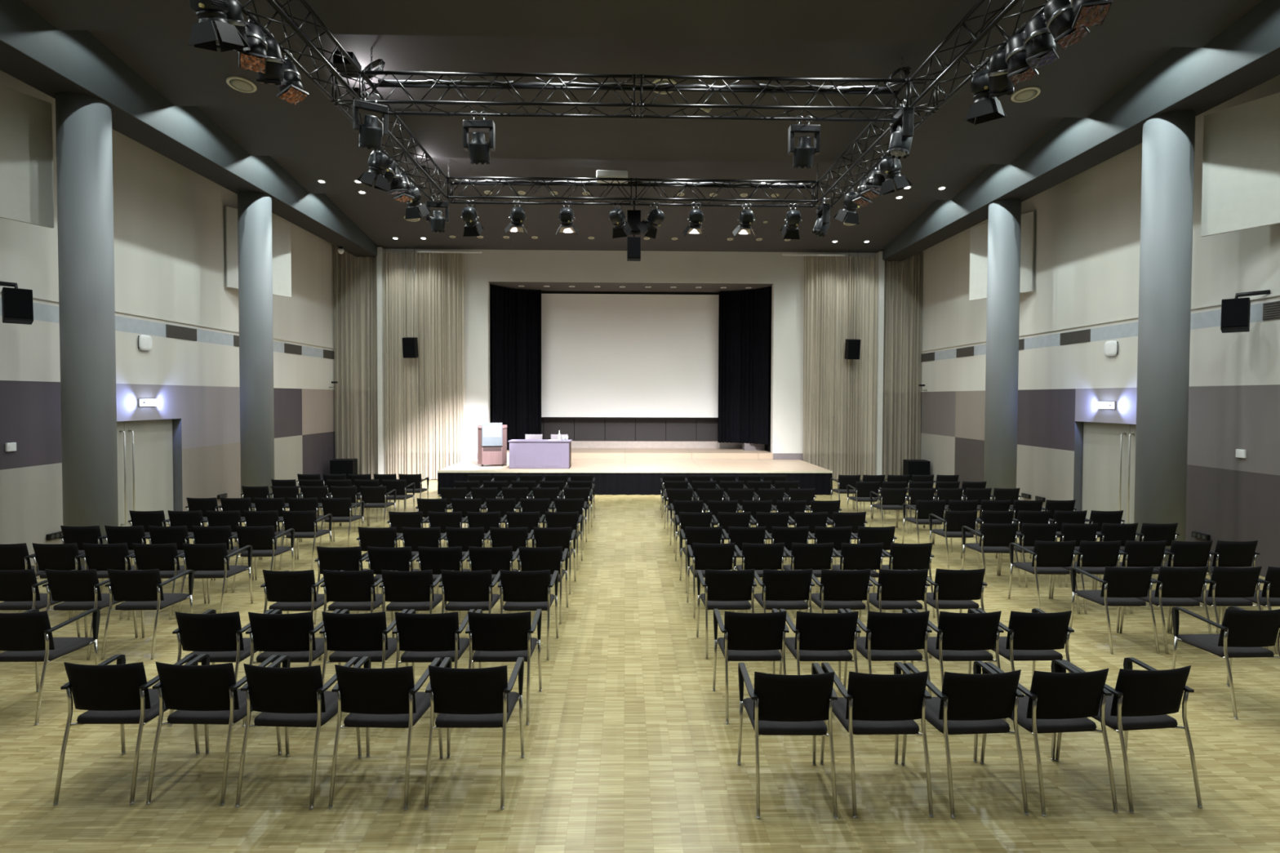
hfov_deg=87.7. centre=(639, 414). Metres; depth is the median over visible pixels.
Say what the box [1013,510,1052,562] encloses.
armchair
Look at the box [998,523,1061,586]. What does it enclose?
armchair
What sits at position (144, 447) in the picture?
door
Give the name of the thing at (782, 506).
armchair
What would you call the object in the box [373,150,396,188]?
spotlight
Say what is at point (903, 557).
armchair
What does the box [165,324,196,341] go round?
air vent
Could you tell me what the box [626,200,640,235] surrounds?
speaker
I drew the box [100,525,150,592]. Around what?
armchair
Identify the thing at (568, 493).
armchair
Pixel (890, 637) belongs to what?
armchair
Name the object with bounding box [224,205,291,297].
acoustic panel
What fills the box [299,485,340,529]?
armchair
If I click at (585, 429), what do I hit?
wall panel
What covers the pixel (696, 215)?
spotlight
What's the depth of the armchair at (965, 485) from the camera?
13.15 m
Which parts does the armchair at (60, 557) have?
leg, backrest, seat, leg, armrest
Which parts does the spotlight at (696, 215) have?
barn door, barn door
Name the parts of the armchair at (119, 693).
leg, armrest, backrest, seat frame, seat, leg, leg, armrest, leg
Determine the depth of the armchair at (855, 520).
9.58 m
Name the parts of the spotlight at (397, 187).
gel frame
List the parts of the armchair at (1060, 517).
backrest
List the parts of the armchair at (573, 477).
backrest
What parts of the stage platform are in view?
edge trim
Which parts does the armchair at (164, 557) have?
leg, backrest, leg, seat, armrest, leg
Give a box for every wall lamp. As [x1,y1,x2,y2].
[137,398,160,406]
[1093,401,1115,408]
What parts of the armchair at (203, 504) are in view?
backrest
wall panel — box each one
[541,418,543,439]
[543,418,573,440]
[574,418,604,440]
[604,418,635,440]
[635,418,666,440]
[666,418,696,440]
[696,418,718,440]
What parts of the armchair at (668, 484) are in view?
leg, armrest, backrest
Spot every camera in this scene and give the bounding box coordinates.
[328,381,337,387]
[337,246,344,253]
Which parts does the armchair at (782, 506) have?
backrest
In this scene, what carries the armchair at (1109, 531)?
on the floor at (629, 746)
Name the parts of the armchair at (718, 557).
leg, armrest, leg, seat, backrest, leg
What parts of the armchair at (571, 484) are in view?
backrest, armrest, leg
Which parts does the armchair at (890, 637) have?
leg, armrest, leg, seat, backrest, armrest, leg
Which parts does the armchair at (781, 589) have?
armrest, leg, seat, backrest, leg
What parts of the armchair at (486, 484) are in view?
backrest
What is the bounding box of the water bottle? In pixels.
[557,430,560,439]
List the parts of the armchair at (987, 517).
seat, backrest, leg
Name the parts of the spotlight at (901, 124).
yoke arm, yoke arm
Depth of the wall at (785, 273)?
19.82 m
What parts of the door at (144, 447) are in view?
pull handle, pull handle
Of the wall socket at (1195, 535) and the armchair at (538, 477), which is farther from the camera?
the armchair at (538, 477)
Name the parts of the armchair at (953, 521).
leg, armrest, leg, seat, seat frame, backrest, leg, leg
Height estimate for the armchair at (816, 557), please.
0.824 m
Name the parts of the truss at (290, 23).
frame, frame, frame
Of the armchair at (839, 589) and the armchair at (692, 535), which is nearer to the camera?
the armchair at (839, 589)
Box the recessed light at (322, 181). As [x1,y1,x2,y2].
[316,179,325,183]
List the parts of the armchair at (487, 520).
leg, backrest, armrest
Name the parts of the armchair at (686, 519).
leg, armrest, leg, backrest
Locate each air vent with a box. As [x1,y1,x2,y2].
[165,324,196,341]
[233,334,239,346]
[284,342,302,355]
[323,349,333,359]
[921,351,934,361]
[955,346,973,357]
[1018,338,1024,350]
[1059,328,1090,345]
[1262,301,1279,320]
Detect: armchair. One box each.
[0,542,45,613]
[0,568,80,637]
[0,608,100,725]
[30,542,110,619]
[42,568,137,659]
[53,653,199,805]
[58,525,106,555]
[77,542,137,619]
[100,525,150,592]
[101,568,194,659]
[127,542,206,619]
[128,510,169,538]
[146,525,213,592]
[146,653,282,806]
[166,510,207,540]
[168,608,275,726]
[178,542,253,613]
[185,497,235,542]
[187,525,253,592]
[204,510,260,562]
[218,497,255,542]
[231,525,294,592]
[235,655,361,809]
[240,485,272,508]
[240,510,296,568]
[242,609,342,726]
[253,497,300,546]
[258,569,328,654]
[270,479,302,497]
[270,485,302,508]
[279,510,332,568]
[285,497,332,549]
[296,474,320,509]
[297,479,330,521]
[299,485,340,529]
[313,546,379,624]
[318,569,394,660]
[319,497,364,546]
[319,608,408,684]
[322,473,348,486]
[326,479,361,515]
[328,485,368,532]
[328,656,443,810]
[347,473,380,509]
[353,479,388,521]
[356,526,403,558]
[358,485,396,527]
[364,546,418,613]
[372,474,404,513]
[379,569,447,626]
[380,479,414,521]
[386,511,428,547]
[391,608,475,685]
[397,474,429,511]
[400,526,446,594]
[415,497,451,547]
[416,546,469,623]
[424,657,524,809]
[426,511,467,539]
[439,487,471,528]
[439,569,501,613]
[444,526,490,559]
[449,497,488,542]
[453,480,484,512]
[465,511,506,568]
[465,608,542,725]
[466,546,519,623]
[467,474,493,488]
[469,487,503,527]
[482,480,511,512]
[484,497,520,547]
[488,526,533,558]
[493,474,519,488]
[497,569,558,660]
[500,487,533,528]
[504,511,545,539]
[511,480,540,498]
[516,546,568,623]
[519,474,545,486]
[519,497,554,523]
[531,487,562,509]
[532,526,576,594]
[539,480,567,498]
[543,511,582,570]
[544,474,570,486]
[553,497,586,550]
[562,487,592,533]
[567,480,595,518]
[569,474,595,513]
[660,475,685,514]
[661,480,689,518]
[663,488,694,534]
[670,500,704,552]
[675,511,713,570]
[679,526,724,592]
[684,475,710,488]
[686,542,736,617]
[688,480,717,501]
[693,488,724,511]
[696,568,756,658]
[702,500,738,525]
[710,475,736,488]
[711,511,751,539]
[712,608,789,724]
[715,480,745,512]
[721,526,767,557]
[723,488,755,527]
[733,542,786,613]
[735,475,760,511]
[737,500,773,543]
[737,662,837,819]
[743,480,772,501]
[750,511,791,564]
[751,488,786,527]
[751,568,814,613]
[760,475,786,488]
[761,526,810,580]
[768,500,807,543]
[771,480,799,512]
[778,608,861,690]
[780,542,835,617]
[784,488,816,527]
[785,511,829,560]
[805,500,841,543]
[805,568,872,613]
[808,526,853,592]
[819,662,933,818]
[826,511,867,564]
[830,475,861,512]
[832,542,885,613]
[843,608,932,696]
[846,481,881,524]
[851,526,897,564]
[853,475,886,513]
[857,568,931,657]
[869,488,908,533]
[871,481,908,524]
[872,542,935,617]
[877,475,909,513]
[897,488,936,533]
[898,481,933,524]
[901,661,1028,818]
[902,499,946,551]
[906,475,934,513]
[910,608,1006,721]
[912,568,988,651]
[924,488,964,528]
[928,510,980,568]
[932,481,959,500]
[933,475,959,482]
[933,499,979,551]
[959,481,986,500]
[961,523,1021,587]
[962,488,992,528]
[964,510,1017,568]
[965,499,1012,542]
[975,608,1074,679]
[978,488,1021,528]
[980,659,1118,817]
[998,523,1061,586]
[1008,540,1079,613]
[1009,499,1044,542]
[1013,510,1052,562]
[1037,523,1102,586]
[1041,499,1076,524]
[1048,510,1088,541]
[1050,540,1126,613]
[1054,657,1202,813]
[1069,566,1159,653]
[1075,523,1139,575]
[1085,510,1124,537]
[1094,540,1171,613]
[1119,566,1212,653]
[1122,523,1179,551]
[1153,540,1217,613]
[1168,566,1268,649]
[1171,606,1279,719]
[1200,540,1263,613]
[1220,566,1279,653]
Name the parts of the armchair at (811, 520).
armrest, backrest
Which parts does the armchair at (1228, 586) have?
leg, armrest, leg, leg, seat, seat frame, backrest, leg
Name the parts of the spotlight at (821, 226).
yoke arm, yoke arm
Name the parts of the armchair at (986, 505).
backrest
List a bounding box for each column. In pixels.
[55,92,118,565]
[237,190,274,511]
[983,198,1021,511]
[1133,110,1195,562]
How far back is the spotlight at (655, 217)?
13.83 m
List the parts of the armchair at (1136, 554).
leg, leg, seat, backrest, leg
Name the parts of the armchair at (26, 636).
backrest, armrest, leg, leg, seat, seat frame, armrest, leg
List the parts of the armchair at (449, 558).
leg, backrest, seat, leg, armrest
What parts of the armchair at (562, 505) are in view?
backrest, leg, armrest, leg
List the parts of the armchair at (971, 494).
backrest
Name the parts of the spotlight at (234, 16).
gel frame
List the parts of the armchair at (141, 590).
leg, armrest, backrest, leg, seat frame, seat, leg, armrest, leg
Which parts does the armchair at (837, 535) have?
armrest, leg, backrest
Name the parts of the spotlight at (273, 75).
gel frame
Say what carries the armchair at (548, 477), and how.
on the floor at (629, 746)
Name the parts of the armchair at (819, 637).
leg, armrest, leg, seat, backrest, leg, armrest, leg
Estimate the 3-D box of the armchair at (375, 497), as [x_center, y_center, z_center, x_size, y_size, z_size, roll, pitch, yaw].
[-4.880,1.711,12.384,0.528,0.824,0.626,0,1,-1]
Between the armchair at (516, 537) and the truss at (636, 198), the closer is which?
the armchair at (516, 537)
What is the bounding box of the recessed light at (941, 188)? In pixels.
[937,186,946,190]
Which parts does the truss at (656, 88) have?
frame, frame, frame, frame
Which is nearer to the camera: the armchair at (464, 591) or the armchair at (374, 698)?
the armchair at (374, 698)
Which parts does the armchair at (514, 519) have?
backrest, armrest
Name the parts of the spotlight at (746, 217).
barn door, barn door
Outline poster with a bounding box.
[483,426,500,436]
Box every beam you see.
[0,0,378,257]
[880,0,1279,262]
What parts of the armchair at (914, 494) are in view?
leg, seat, leg, backrest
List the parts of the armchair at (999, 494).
backrest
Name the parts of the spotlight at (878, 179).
gel frame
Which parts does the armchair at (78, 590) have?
leg, armrest, backrest, seat frame, leg, seat, leg, armrest, leg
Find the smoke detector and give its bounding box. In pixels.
[701,103,711,112]
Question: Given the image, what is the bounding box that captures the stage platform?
[437,459,832,494]
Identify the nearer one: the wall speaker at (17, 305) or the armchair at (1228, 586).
the armchair at (1228, 586)
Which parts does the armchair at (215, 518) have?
backrest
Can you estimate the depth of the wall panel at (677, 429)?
21.88 m
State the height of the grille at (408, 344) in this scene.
0.533 m
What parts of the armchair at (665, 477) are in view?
leg, backrest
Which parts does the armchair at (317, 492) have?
backrest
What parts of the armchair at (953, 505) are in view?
leg, leg, backrest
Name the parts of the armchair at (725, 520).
armrest, backrest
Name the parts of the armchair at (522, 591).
armrest, leg, backrest, seat, seat frame, leg, armrest, leg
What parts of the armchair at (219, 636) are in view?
leg, armrest, backrest, seat, leg, armrest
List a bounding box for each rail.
[416,250,481,253]
[782,253,844,256]
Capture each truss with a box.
[236,0,452,204]
[360,69,909,122]
[446,175,818,208]
[813,0,1048,208]
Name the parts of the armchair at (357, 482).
backrest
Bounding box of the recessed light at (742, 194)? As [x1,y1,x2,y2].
[739,193,747,196]
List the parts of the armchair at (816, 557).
armrest, leg, seat, backrest, leg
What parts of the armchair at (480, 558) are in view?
leg, backrest, seat, armrest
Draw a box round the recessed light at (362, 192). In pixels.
[358,190,366,194]
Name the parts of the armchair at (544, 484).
backrest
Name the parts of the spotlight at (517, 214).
barn door, barn door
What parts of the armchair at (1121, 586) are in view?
leg, armrest, leg, seat, seat frame, leg, backrest, leg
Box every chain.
[370,48,373,79]
[816,162,817,180]
[899,56,902,86]
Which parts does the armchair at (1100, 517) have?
backrest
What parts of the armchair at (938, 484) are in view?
backrest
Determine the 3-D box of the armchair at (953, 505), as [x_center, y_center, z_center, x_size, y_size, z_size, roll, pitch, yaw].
[5.213,1.782,10.967,0.528,0.824,0.626,0,1,-2]
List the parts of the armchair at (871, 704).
leg, armrest, leg, seat, backrest, leg, armrest, leg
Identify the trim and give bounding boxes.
[0,289,333,348]
[377,247,385,474]
[875,251,884,475]
[921,293,1279,351]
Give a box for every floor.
[0,479,1279,852]
[506,448,773,459]
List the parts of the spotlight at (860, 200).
gel frame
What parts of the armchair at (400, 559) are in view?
leg, backrest, seat, leg, armrest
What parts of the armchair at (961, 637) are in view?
armrest, leg, seat, backrest, leg, armrest, leg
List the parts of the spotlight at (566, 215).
barn door, barn door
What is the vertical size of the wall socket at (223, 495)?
0.090 m
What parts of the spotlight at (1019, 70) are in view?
gel frame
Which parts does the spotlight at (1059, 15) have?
gel frame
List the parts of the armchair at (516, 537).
backrest, armrest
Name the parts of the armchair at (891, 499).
leg, armrest, leg, seat, backrest, leg, leg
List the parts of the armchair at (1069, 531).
leg, seat, backrest, leg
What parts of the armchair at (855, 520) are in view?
backrest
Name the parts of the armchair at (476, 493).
backrest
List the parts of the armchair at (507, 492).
backrest, armrest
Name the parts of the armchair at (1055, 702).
leg, armrest, leg, seat, leg, seat frame, backrest, armrest, leg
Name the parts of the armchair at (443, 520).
backrest, armrest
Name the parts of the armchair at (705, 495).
armrest, backrest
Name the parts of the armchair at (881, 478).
backrest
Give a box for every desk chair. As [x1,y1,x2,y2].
[524,434,542,439]
[551,434,568,439]
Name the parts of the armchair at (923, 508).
leg, armrest, leg, seat, seat frame, backrest, leg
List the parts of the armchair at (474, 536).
backrest, seat, armrest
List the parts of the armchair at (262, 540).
leg, leg, backrest, seat frame, seat, leg, armrest, leg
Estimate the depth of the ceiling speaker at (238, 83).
10.06 m
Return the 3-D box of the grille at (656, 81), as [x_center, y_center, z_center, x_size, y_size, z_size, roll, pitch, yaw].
[0.362,-4.976,10.117,0.316,0.005,0.316,0,-7,-1]
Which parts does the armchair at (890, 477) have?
backrest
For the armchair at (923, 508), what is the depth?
10.76 m
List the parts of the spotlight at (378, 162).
barn door, barn door, barn door, barn door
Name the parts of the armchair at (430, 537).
seat, backrest, leg, armrest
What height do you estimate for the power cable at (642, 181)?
0.047 m
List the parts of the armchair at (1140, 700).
leg, armrest, leg, leg, seat, seat frame, backrest, armrest, leg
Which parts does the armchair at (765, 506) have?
armrest, backrest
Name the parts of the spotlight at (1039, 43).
gel frame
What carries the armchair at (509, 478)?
on the floor at (629, 746)
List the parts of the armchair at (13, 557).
backrest, leg, armrest, seat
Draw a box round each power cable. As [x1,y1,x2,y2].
[274,0,335,68]
[377,79,513,83]
[377,80,891,91]
[456,179,808,186]
[484,179,596,182]
[563,80,668,85]
[641,181,780,184]
[759,83,878,88]
[934,0,1013,77]
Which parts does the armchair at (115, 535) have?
leg, backrest, seat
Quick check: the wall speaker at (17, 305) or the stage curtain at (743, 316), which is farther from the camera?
the stage curtain at (743, 316)
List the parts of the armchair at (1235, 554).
leg, seat, backrest, leg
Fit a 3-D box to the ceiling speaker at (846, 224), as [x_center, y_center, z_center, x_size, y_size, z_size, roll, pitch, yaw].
[5.587,-5.082,17.635,0.399,0.073,0.397,0,1,-6]
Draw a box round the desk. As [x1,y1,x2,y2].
[507,439,572,468]
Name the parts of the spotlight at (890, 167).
barn door, barn door, barn door, barn door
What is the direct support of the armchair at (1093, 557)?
on the floor at (629, 746)
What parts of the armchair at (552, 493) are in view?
backrest, armrest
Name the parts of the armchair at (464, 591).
leg, backrest, seat, seat frame, leg, armrest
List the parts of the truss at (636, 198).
frame, frame, frame, frame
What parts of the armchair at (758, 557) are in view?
armrest, leg, seat, backrest, leg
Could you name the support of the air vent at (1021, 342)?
in the wall at (1087, 224)
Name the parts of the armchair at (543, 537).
backrest, leg, armrest, leg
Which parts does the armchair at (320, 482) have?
backrest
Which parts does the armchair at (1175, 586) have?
leg, armrest, leg, seat, leg, seat frame, backrest, leg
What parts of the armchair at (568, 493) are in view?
backrest, leg, armrest, leg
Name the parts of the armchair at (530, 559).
leg, backrest, seat, leg, armrest, leg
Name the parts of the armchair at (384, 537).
backrest, armrest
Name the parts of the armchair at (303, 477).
backrest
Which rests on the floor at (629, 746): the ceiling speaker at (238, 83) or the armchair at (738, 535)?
the armchair at (738, 535)
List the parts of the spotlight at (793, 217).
barn door, barn door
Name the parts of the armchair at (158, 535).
backrest, seat, leg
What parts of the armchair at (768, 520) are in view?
armrest, backrest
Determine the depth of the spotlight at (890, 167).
10.72 m
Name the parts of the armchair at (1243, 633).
leg, armrest, seat, seat frame, leg, leg, backrest, armrest, leg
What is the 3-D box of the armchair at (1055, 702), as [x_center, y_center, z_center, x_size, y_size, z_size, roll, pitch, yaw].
[2.576,1.941,4.229,0.529,0.826,0.626,0,1,-5]
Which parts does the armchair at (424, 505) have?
backrest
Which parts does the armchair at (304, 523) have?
leg, leg, backrest, seat frame, seat, leg, armrest, leg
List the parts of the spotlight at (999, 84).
gel frame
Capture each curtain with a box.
[333,244,377,479]
[383,252,464,479]
[492,284,541,449]
[717,287,769,444]
[802,255,878,479]
[881,251,922,479]
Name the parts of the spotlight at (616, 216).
barn door, barn door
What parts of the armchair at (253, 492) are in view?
backrest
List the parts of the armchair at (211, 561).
leg, backrest, leg, seat frame, seat, leg, armrest, leg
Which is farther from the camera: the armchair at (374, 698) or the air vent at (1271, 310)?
the air vent at (1271, 310)
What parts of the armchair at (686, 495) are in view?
leg, armrest, leg, backrest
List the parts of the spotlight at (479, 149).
yoke arm, yoke arm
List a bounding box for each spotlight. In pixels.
[187,0,248,52]
[215,0,250,52]
[238,9,267,73]
[256,27,285,85]
[276,49,309,105]
[352,91,388,151]
[355,149,390,191]
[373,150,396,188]
[386,158,407,194]
[393,166,414,203]
[404,177,431,219]
[426,195,448,232]
[461,200,484,236]
[462,110,495,164]
[504,200,528,235]
[555,200,578,235]
[608,201,633,238]
[635,201,664,239]
[683,202,706,235]
[732,202,757,236]
[779,203,801,239]
[787,115,820,168]
[812,197,830,236]
[832,183,859,224]
[852,171,871,206]
[860,162,881,199]
[869,156,884,191]
[879,150,912,195]
[887,98,914,159]
[964,56,1006,124]
[987,40,1013,97]
[1004,22,1038,84]
[1023,3,1058,70]
[1044,0,1089,50]
[1070,0,1112,28]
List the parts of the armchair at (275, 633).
leg, armrest, backrest, seat, leg, armrest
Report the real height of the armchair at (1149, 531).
0.824 m
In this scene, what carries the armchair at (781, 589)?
on the floor at (629, 746)
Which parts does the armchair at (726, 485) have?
backrest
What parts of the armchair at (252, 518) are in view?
leg, backrest, leg, seat, leg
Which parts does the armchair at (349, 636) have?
leg, armrest, backrest, seat, leg, armrest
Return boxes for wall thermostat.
[5,442,16,451]
[1235,448,1246,457]
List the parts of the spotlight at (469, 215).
barn door, barn door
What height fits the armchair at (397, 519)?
0.824 m
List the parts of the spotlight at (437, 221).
yoke arm, yoke arm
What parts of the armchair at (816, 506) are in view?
backrest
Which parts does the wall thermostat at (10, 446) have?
plate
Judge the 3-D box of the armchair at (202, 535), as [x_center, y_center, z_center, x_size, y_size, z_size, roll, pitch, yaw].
[-5.399,1.803,8.603,0.528,0.824,0.626,0,1,-1]
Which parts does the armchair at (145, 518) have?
backrest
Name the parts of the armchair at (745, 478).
backrest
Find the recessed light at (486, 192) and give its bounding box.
[484,190,492,194]
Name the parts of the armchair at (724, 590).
leg, armrest, leg, seat frame, seat, backrest, leg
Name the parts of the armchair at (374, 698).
leg, armrest, leg, backrest, seat, leg, armrest, leg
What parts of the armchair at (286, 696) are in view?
leg, armrest, backrest, seat frame, leg, seat, leg, armrest, leg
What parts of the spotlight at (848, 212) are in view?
barn door, barn door, barn door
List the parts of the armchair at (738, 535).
armrest, backrest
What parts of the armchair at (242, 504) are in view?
backrest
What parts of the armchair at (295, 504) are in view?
backrest, leg, seat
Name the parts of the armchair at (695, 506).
leg, armrest, leg, backrest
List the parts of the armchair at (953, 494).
backrest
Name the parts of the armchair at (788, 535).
armrest, backrest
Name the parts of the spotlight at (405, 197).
gel frame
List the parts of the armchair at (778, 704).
leg, armrest, leg, seat, seat frame, backrest, leg, armrest, leg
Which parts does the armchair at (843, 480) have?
armrest, leg, seat, backrest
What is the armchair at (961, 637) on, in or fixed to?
on the floor at (629, 746)
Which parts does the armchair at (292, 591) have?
leg, armrest, backrest, seat frame, seat, leg, armrest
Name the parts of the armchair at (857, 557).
armrest, leg, seat, backrest, leg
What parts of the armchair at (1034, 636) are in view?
armrest, leg, seat, leg, backrest, armrest, leg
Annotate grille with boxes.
[4,287,32,318]
[229,79,253,91]
[402,337,414,356]
[407,217,417,221]
[627,210,640,231]
[627,236,639,257]
[655,80,673,93]
[848,339,860,358]
[1013,88,1037,101]
[1221,297,1248,327]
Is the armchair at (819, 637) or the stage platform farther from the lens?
the stage platform
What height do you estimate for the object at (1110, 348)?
0.276 m
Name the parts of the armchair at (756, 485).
backrest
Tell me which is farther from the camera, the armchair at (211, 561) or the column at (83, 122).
the column at (83, 122)
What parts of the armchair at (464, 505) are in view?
backrest, armrest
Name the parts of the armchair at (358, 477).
backrest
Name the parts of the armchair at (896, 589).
leg, armrest, leg, seat, backrest, armrest, leg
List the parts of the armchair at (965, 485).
backrest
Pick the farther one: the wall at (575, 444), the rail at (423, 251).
the wall at (575, 444)
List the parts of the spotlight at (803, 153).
yoke arm, yoke arm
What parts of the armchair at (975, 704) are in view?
leg, armrest, leg, seat, leg, seat frame, backrest, armrest, leg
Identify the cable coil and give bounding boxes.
[362,58,385,78]
[886,66,911,85]
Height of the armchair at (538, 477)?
0.824 m
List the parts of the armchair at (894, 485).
backrest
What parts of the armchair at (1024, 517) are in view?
leg, backrest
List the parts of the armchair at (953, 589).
armrest, leg, seat, seat frame, backrest, leg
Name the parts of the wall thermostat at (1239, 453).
plate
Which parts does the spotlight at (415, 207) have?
barn door, barn door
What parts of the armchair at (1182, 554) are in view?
seat, leg, backrest, leg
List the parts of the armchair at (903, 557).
leg, armrest, leg, seat, backrest, leg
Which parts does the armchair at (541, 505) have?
backrest, armrest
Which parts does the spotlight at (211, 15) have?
focus knob, barn door, barn door, barn door, barn door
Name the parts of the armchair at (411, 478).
backrest, seat, armrest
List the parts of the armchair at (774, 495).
backrest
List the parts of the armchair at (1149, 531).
backrest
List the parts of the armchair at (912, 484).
backrest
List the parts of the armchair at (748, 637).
leg, armrest, leg, seat, backrest, leg, armrest, leg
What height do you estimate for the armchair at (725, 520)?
0.824 m
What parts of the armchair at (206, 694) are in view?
leg, armrest, backrest, seat frame, leg, seat, leg, armrest, leg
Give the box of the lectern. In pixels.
[477,422,506,466]
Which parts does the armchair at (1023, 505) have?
backrest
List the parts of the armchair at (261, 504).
backrest, leg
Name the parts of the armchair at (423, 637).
leg, armrest, leg, backrest, seat, leg, armrest, leg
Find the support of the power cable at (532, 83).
on the truss at (656, 88)
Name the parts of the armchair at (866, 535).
armrest, backrest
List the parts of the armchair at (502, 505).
backrest, armrest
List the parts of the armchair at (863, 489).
armrest, leg, seat, backrest, leg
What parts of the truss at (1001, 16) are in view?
frame, frame, frame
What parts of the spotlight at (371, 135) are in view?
yoke arm, yoke arm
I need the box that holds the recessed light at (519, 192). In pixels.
[517,191,525,194]
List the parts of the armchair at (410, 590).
leg, armrest, seat frame, backrest, seat, leg, armrest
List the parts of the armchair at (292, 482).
backrest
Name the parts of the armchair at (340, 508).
leg, leg, backrest, seat, leg, armrest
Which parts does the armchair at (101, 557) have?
leg, backrest, seat, leg, armrest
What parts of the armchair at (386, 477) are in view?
backrest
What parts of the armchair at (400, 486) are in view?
backrest, seat, leg, armrest, leg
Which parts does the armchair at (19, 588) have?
backrest, seat, leg, armrest, leg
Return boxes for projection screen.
[541,292,719,418]
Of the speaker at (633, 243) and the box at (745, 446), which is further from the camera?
the box at (745, 446)
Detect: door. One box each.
[116,418,173,526]
[1081,422,1136,524]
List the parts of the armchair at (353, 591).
leg, backrest, seat frame, seat, leg, armrest, leg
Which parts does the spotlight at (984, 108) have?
barn door, barn door, barn door, barn door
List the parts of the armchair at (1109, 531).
backrest, seat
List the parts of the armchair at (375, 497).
leg, leg, backrest, seat, leg, armrest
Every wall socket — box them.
[46,530,62,540]
[217,493,226,499]
[1021,493,1031,498]
[1035,496,1045,502]
[1191,531,1210,541]
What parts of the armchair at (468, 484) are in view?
backrest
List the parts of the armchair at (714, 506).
armrest, backrest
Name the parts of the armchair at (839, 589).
armrest, leg, seat, backrest, leg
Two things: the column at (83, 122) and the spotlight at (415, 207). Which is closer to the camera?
the column at (83, 122)
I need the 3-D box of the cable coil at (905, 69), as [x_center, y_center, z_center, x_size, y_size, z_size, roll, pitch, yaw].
[3.670,-4.799,9.456,0.311,0.281,0.219,0,1,-1]
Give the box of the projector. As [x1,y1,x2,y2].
[595,169,627,183]
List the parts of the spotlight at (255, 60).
gel frame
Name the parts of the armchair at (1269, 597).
leg, seat, armrest, backrest, leg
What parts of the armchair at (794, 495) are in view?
backrest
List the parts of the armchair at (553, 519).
backrest, leg, armrest, leg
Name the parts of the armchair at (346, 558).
leg, backrest, leg, armrest, leg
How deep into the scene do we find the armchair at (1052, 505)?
10.77 m
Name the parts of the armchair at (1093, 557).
leg, leg, seat, leg, backrest, leg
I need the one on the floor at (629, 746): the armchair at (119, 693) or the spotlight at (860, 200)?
the armchair at (119, 693)
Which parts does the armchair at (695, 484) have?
backrest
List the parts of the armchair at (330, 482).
backrest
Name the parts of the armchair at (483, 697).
leg, armrest, leg, backrest, seat, seat frame, leg, armrest, leg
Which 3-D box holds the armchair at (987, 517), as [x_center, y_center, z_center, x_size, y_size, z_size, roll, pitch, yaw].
[5.228,1.807,9.957,0.528,0.824,0.626,0,1,-1]
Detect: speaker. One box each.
[0,281,33,324]
[226,75,257,93]
[329,458,357,479]
[401,246,418,358]
[404,215,419,222]
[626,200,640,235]
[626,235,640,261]
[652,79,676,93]
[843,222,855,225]
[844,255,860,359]
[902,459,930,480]
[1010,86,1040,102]
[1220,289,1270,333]
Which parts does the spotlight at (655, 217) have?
barn door, barn door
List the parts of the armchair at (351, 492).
backrest, leg, seat, leg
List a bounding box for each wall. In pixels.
[0,70,335,565]
[384,248,875,479]
[489,284,772,452]
[920,75,1279,577]
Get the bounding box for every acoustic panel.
[0,84,53,228]
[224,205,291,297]
[968,211,1035,300]
[1200,92,1279,236]
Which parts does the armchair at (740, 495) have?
armrest, backrest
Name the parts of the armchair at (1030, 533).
leg, seat, leg, backrest, leg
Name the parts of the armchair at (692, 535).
leg, armrest, leg, backrest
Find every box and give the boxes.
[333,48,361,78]
[742,443,764,450]
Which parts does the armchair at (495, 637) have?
leg, armrest, leg, backrest, seat, leg, armrest, leg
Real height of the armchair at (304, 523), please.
0.824 m
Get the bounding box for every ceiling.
[22,0,1262,253]
[488,281,773,293]
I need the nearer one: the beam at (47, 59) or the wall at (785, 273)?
the beam at (47, 59)
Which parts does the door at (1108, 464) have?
pull handle, pull handle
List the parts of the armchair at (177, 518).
backrest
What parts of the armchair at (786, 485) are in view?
backrest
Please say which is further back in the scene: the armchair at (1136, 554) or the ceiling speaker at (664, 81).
the ceiling speaker at (664, 81)
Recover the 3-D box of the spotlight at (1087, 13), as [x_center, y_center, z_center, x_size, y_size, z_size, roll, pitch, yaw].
[4.176,-3.917,6.196,0.286,0.595,0.377,1,1,15]
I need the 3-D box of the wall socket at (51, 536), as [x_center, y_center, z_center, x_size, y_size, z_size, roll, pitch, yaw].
[-8.776,1.820,10.018,0.055,0.090,0.280,0,1,-1]
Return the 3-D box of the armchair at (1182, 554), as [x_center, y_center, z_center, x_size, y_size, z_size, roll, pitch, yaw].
[6.378,1.862,7.923,0.528,0.824,0.626,0,1,-1]
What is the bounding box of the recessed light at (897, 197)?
[895,195,903,199]
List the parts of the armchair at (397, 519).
backrest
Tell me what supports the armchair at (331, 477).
on the floor at (629, 746)
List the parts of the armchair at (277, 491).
backrest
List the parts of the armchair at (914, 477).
backrest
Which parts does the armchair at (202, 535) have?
backrest, leg, seat, leg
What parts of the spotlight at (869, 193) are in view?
gel frame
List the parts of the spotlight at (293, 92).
gel frame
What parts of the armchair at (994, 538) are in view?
leg, armrest, leg, seat, seat frame, leg, backrest, leg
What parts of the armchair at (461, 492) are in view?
backrest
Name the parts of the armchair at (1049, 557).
leg, armrest, leg, seat, leg, backrest, leg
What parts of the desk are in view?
panel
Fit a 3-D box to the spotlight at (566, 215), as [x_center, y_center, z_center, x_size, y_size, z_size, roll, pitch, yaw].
[-1.524,-4.080,13.864,0.461,0.692,0.522,0,1,-1]

